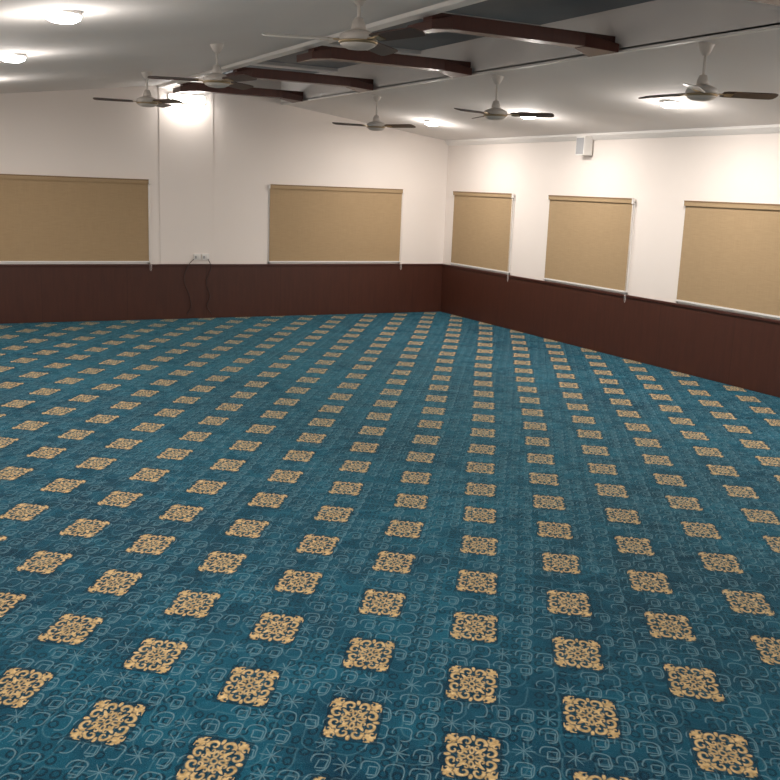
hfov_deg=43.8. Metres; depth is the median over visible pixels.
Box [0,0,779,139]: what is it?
ceiling
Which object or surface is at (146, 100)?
ceiling fan
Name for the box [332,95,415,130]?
ceiling fan
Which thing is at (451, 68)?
ceiling beam
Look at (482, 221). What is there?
roller blind
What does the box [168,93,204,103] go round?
light
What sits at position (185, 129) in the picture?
pillar
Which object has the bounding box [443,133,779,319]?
wall
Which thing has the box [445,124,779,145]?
trim
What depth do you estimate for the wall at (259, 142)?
15.02 m
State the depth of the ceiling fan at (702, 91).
7.60 m
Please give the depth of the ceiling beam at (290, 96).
13.87 m
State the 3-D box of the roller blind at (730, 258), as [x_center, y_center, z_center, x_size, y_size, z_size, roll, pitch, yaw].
[3.981,-1.447,11.065,0.037,1.350,1.908,-4,13,-27]
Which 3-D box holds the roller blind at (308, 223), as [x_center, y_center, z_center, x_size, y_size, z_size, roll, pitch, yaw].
[-0.851,-2.639,15.886,2.409,1.350,0.037,-4,13,-27]
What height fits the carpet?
0.012 m
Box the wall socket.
[184,254,211,313]
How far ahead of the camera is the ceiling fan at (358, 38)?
6.17 m
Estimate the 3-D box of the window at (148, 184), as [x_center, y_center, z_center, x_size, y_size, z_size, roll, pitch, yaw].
[-4.897,-2.407,13.821,2.930,1.215,0.014,-4,13,-27]
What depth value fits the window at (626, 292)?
12.78 m
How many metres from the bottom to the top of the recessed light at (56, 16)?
0.092 m
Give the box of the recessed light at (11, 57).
[0,53,26,62]
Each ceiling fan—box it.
[93,71,181,107]
[147,43,256,89]
[262,0,425,55]
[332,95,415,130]
[454,75,553,119]
[638,42,777,100]
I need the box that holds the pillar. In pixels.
[159,87,212,263]
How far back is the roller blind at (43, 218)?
13.96 m
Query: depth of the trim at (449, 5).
8.68 m
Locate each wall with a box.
[0,78,447,263]
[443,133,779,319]
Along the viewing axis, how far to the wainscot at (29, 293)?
15.10 m
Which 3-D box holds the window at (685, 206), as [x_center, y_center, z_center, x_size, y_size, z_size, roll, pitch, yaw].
[4.004,-1.490,11.078,0.014,1.215,1.880,-4,13,-27]
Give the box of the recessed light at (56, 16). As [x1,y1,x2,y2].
[43,10,82,23]
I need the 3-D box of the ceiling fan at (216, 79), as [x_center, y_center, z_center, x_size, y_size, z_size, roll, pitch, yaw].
[-1.584,-2.938,8.721,1.073,0.406,1.048,-4,13,-27]
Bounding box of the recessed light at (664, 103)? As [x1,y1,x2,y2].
[659,100,682,107]
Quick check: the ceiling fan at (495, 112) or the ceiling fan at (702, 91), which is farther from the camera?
the ceiling fan at (495, 112)
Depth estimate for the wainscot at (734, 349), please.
12.78 m
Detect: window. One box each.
[0,184,149,263]
[268,189,401,263]
[451,195,514,274]
[544,201,635,293]
[676,206,779,319]
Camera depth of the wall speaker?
13.19 m
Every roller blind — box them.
[0,174,151,269]
[269,184,403,269]
[451,191,513,281]
[544,195,634,302]
[676,200,779,317]
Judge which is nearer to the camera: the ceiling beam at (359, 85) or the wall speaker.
the ceiling beam at (359, 85)
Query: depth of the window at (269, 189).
15.84 m
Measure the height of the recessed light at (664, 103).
0.092 m
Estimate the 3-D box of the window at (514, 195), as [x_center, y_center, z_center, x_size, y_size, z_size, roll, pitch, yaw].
[1.487,-2.573,15.812,0.014,1.215,1.769,-4,13,-27]
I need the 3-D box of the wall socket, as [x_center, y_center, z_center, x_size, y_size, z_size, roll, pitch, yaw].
[-2.974,-1.635,15.001,0.451,0.936,0.049,-4,13,-27]
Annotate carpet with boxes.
[0,312,779,779]
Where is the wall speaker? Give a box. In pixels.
[575,136,592,155]
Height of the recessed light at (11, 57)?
0.092 m
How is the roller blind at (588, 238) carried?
attached to the window at (626, 292)
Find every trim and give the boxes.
[158,0,486,87]
[281,23,779,104]
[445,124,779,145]
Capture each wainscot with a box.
[0,264,442,323]
[441,264,779,397]
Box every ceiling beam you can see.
[173,82,302,102]
[225,67,373,92]
[297,46,471,77]
[407,13,618,56]
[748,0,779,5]
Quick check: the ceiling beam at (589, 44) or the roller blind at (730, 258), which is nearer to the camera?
the ceiling beam at (589, 44)
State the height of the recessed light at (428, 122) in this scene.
0.092 m
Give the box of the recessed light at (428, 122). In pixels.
[424,120,439,125]
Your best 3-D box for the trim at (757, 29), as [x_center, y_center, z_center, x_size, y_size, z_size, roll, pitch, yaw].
[2.241,-2.766,7.721,0.060,0.040,16.997,-4,13,-27]

